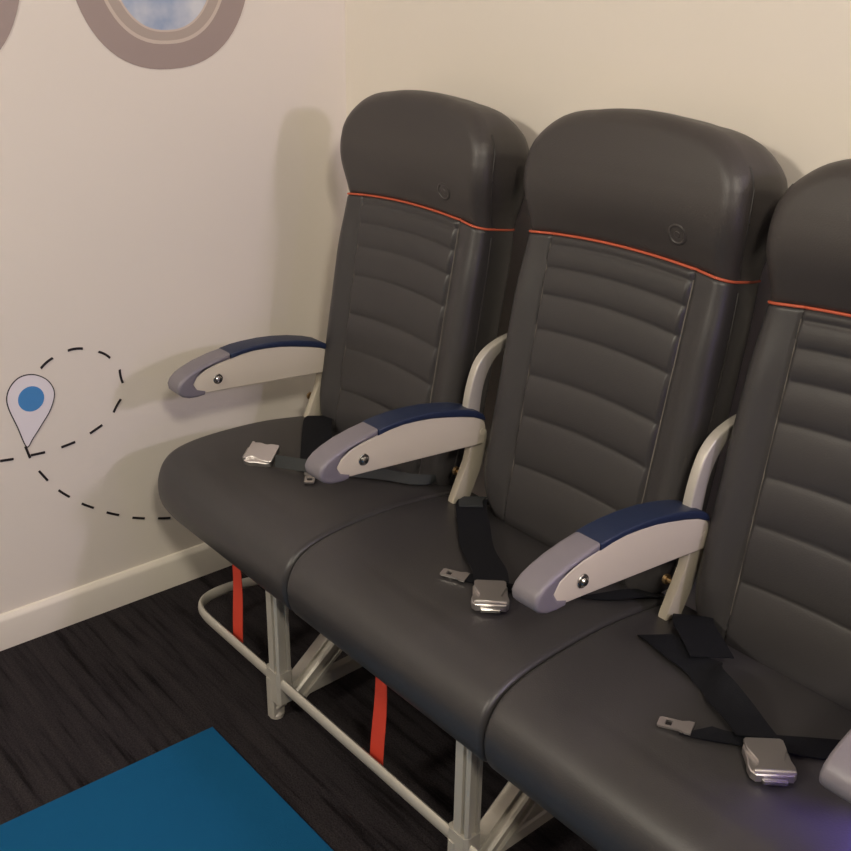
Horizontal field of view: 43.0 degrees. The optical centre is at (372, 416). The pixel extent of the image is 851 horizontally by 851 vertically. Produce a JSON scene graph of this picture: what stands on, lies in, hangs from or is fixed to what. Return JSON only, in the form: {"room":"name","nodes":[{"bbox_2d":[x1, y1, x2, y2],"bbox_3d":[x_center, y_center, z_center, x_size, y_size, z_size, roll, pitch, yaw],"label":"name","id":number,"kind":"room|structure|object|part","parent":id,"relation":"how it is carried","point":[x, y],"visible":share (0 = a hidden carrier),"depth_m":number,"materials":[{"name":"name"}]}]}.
{"room":"airplane-themed room","nodes":[
{"label":"airplane-themed room","id":0,"kind":"room"},
{"bbox_2d":[0,0,346,613],"bbox_3d":[-1.912,-0.344,1.273,4.800,2.550,0.100,-17,28,-34],"label":"wall","id":1,"kind":"structure","parent":0,"point":[155,221],"depth_m":2.42,"materials":[{"name":"white paint"}]},
{"bbox_2d":[0,0,18,48],"bbox_3d":[-0.830,-0.860,1.897,0.424,0.536,0.001,-17,28,-34],"label":"decal","id":2,"kind":"object","parent":1,"relation":"attached to","point":[8,8],"visible":1,"depth_m":2.05,"materials":[{"name":"beige"}]},
{"bbox_2d":[6,374,54,447],"bbox_3d":[-0.736,-0.013,2.333,0.107,0.166,0.001,-17,28,-34],"label":"pin","id":3,"kind":"object","parent":1,"relation":"attached to","point":[30,398],"visible":1,"depth_m":2.33,"materials":[{"name":"white paint"}]},
{"bbox_2d":[0,347,170,519],"bbox_3d":[-0.694,0.088,2.412,0.498,0.486,0.001,-17,28,-34],"label":"dashed route","id":4,"kind":"object","parent":1,"relation":"attached to","point":[75,348],"visible":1,"depth_m":2.41,"materials":[{"name":"black paint"}]},
{"bbox_2d":[0,542,231,650],"bbox_3d":[-1.872,0.807,1.714,4.600,0.085,0.014,-17,28,-34],"label":"baseboard","id":5,"kind":"structure","parent":1,"relation":"attached to","point":[42,617],"depth_m":2.58,"materials":[{"name":"beige paint"}]},
{"bbox_2d":[76,0,244,68],"bbox_3d":[-0.430,-0.983,2.182,0.424,0.536,0.001,-17,28,-34],"label":"airplane window","id":6,"kind":"structure","parent":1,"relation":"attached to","point":[151,34],"depth_m":2.25,"materials":[{"name":"beige plastic"}]},
{"bbox_3d":[-0.430,-0.983,2.182,0.248,0.380,0.001,-17,28,-34],"label":"sky pane","id":7,"kind":"part","parent":6,"relation":"part of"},
{"bbox_2d":[0,565,596,850],"bbox_3d":[-0.405,1.628,0.009,4.800,0.100,5.000,-17,28,-34],"label":"floor","id":8,"kind":"structure","parent":0,"point":[83,702],"depth_m":2.22,"materials":[{"name":"dark brown wood"}]},
{"bbox_2d":[0,727,333,850],"bbox_3d":[-0.662,1.086,1.147,1.938,0.006,1.405,-17,28,-34],"label":"rug","id":9,"kind":"object","parent":8,"relation":"on","point":[196,793],"visible":1,"depth_m":1.98,"materials":[{"name":"blue carpet"}]},
{"bbox_2d":[198,333,735,850],"bbox_3d":[0.240,0.322,1.958,0.553,0.775,1.567,-17,28,-34],"label":"frame","id":10,"kind":"object","parent":8,"relation":"on","point":[513,815],"visible":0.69,"depth_m":1.96,"materials":[{"name":"grey paint"}]},
{"bbox_3d":[-0.191,0.451,2.164,0.038,0.275,0.048,-17,28,-34],"label":"leg","id":11,"kind":"part","parent":10,"relation":"part of","materials":[{"name":"grey paint"}]},
{"bbox_3d":[0.026,0.501,2.356,0.471,0.050,0.026,-17,28,-34],"label":"rail","id":12,"kind":"part","parent":10,"relation":"part of","materials":[{"name":"silver metal"}]},
{"bbox_2d":[158,90,528,610],"bbox_3d":[-0.073,-0.183,2.196,0.637,0.890,0.527,-17,28,-34],"label":"seat","id":13,"kind":"object","parent":10,"relation":"on","point":[435,181],"visible":0.89,"depth_m":2.20,"materials":[{"name":"grey leather"}]},
{"bbox_2d":[232,564,242,642],"bbox_3d":[-0.289,0.387,2.305,0.015,0.268,0.044,-17,28,-34],"label":"strap","id":14,"kind":"object","parent":13,"relation":"hanging from","point":[237,578],"visible":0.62,"depth_m":2.31,"materials":[{"name":"red fabric"}]},
{"bbox_3d":[-0.251,-0.114,2.402,0.360,0.095,0.047,-17,28,-34],"label":"armrest","id":15,"kind":"part","parent":13,"relation":"part of","materials":[{"name":"beige plastic"}]},
{"bbox_2d":[158,416,452,610],"bbox_3d":[-0.129,0.168,2.293,0.489,0.168,0.521,-17,28,-34],"label":"seat cushion","id":16,"kind":"object","parent":13,"relation":"on","point":[261,520],"depth_m":2.17,"materials":[{"name":"grey leather"}]},
{"bbox_2d":[242,415,435,484],"bbox_3d":[-0.095,0.079,2.311,0.340,0.062,0.441,-17,28,-34],"label":"belt","id":17,"kind":"object","parent":13,"relation":"on","point":[316,430],"visible":0.77,"depth_m":2.26,"materials":[{"name":"black fabric"}]},
{"bbox_3d":[-0.234,0.076,2.271,0.066,0.024,0.051,8,24,19],"label":"latch lid","id":18,"kind":"part","parent":17,"relation":"part of","materials":[{"name":"silver metal"}]},
{"bbox_3d":[0.078,-0.169,2.336,0.203,0.586,0.450,-17,28,-34],"label":"backrest","id":19,"kind":"part","parent":13,"relation":"part of","materials":[{"name":"grey leather"}]},
{"bbox_3d":[0.151,0.622,1.758,0.038,0.275,0.048,-17,28,-34],"label":"leg","id":20,"kind":"part","parent":10,"relation":"part of","materials":[{"name":"grey paint"}]},
{"bbox_3d":[0.230,-0.072,2.114,0.142,0.172,0.018,-17,28,-34],"label":"recline arm","id":21,"kind":"part","parent":10,"relation":"part of","materials":[{"name":"grey paint"}]},
{"bbox_3d":[0.368,0.673,1.949,0.471,0.050,0.026,-17,28,-34],"label":"rail","id":22,"kind":"part","parent":10,"relation":"part of","materials":[{"name":"silver metal"}]},
{"bbox_2d":[287,108,787,761],"bbox_3d":[0.244,-0.034,1.823,0.647,0.906,0.546,-17,28,-34],"label":"seat","id":23,"kind":"object","parent":10,"relation":"on","point":[644,260],"visible":0.91,"depth_m":1.82,"materials":[{"name":"grey leather"}]},
{"bbox_2d":[370,677,386,765],"bbox_3d":[0.011,0.537,1.948,0.015,0.266,0.037,-17,28,-34],"label":"strap","id":24,"kind":"object","parent":23,"relation":"hanging from","point":[378,731],"visible":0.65,"depth_m":1.96,"materials":[{"name":"red fabric"}]},
{"bbox_3d":[0.065,0.045,2.027,0.360,0.095,0.047,-17,28,-34],"label":"armrest","id":25,"kind":"part","parent":23,"relation":"part of","materials":[{"name":"beige plastic"}]},
{"bbox_2d":[287,492,664,761],"bbox_3d":[0.184,0.330,1.925,0.489,0.157,0.546,-17,28,-34],"label":"seat cushion","id":26,"kind":"object","parent":23,"relation":"on","point":[374,587],"depth_m":1.80,"materials":[{"name":"grey leather"}]},
{"bbox_2d":[440,496,662,613],"bbox_3d":[0.238,0.254,1.915,0.328,0.049,0.461,-17,28,-34],"label":"belt","id":27,"kind":"object","parent":23,"relation":"on","point":[490,577],"visible":0.91,"depth_m":1.86,"materials":[{"name":"black fabric"}]},
{"bbox_3d":[0.194,0.290,1.777,0.053,0.007,0.067,2,23,5],"label":"latch lid","id":28,"kind":"part","parent":27,"relation":"part of","materials":[{"name":"silver metal"}]},
{"bbox_3d":[0.420,-0.018,1.938,0.203,0.586,0.450,-17,28,-34],"label":"backrest","id":29,"kind":"part","parent":23,"relation":"part of","materials":[{"name":"grey leather"}]},
{"bbox_2d":[484,159,850,850],"bbox_3d":[0.565,0.135,1.443,0.644,0.891,0.550,-17,28,-34],"label":"seat","id":30,"kind":"object","parent":10,"relation":"on","point":[579,735],"visible":0.94,"depth_m":1.56,"materials":[{"name":"grey leather"}]},
{"bbox_3d":[0.384,0.205,1.648,0.360,0.095,0.047,-17,28,-34],"label":"armrest","id":31,"kind":"part","parent":30,"relation":"part of","materials":[{"name":"beige plastic"}]},
{"bbox_2d":[484,605,850,850],"bbox_3d":[0.498,0.488,1.552,0.489,0.157,0.528,-17,28,-34],"label":"seat cushion","id":32,"kind":"object","parent":30,"relation":"on","point":[579,734],"depth_m":1.50,"materials":[{"name":"grey leather"}]},
{"bbox_2d":[637,613,840,785],"bbox_3d":[0.548,0.399,1.547,0.320,0.063,0.439,-17,28,-34],"label":"belt","id":33,"kind":"object","parent":30,"relation":"on","point":[765,753],"visible":0.96,"depth_m":1.50,"materials":[{"name":"black fabric"}]},
{"bbox_3d":[0.517,0.444,1.410,0.052,0.007,0.066,1,23,4],"label":"latch lid","id":34,"kind":"part","parent":33,"relation":"part of","materials":[{"name":"silver metal"}]},
{"bbox_3d":[0.727,0.151,1.576,0.203,0.586,0.450,-17,28,-34],"label":"backrest","id":35,"kind":"part","parent":30,"relation":"part of","materials":[{"name":"grey leather"}]},
{"bbox_3d":[0.549,0.088,1.734,0.142,0.172,0.018,-17,28,-34],"label":"recline arm","id":36,"kind":"part","parent":10,"relation":"part of","materials":[{"name":"grey paint"}]},
{"bbox_2d":[345,0,850,610],"bbox_3d":[1.446,-0.163,0.812,0.100,2.550,4.800,-17,28,-34],"label":"wall","id":37,"kind":"structure","parent":0,"point":[774,73],"depth_m":1.92,"materials":[{"name":"white paint"}]}
]}

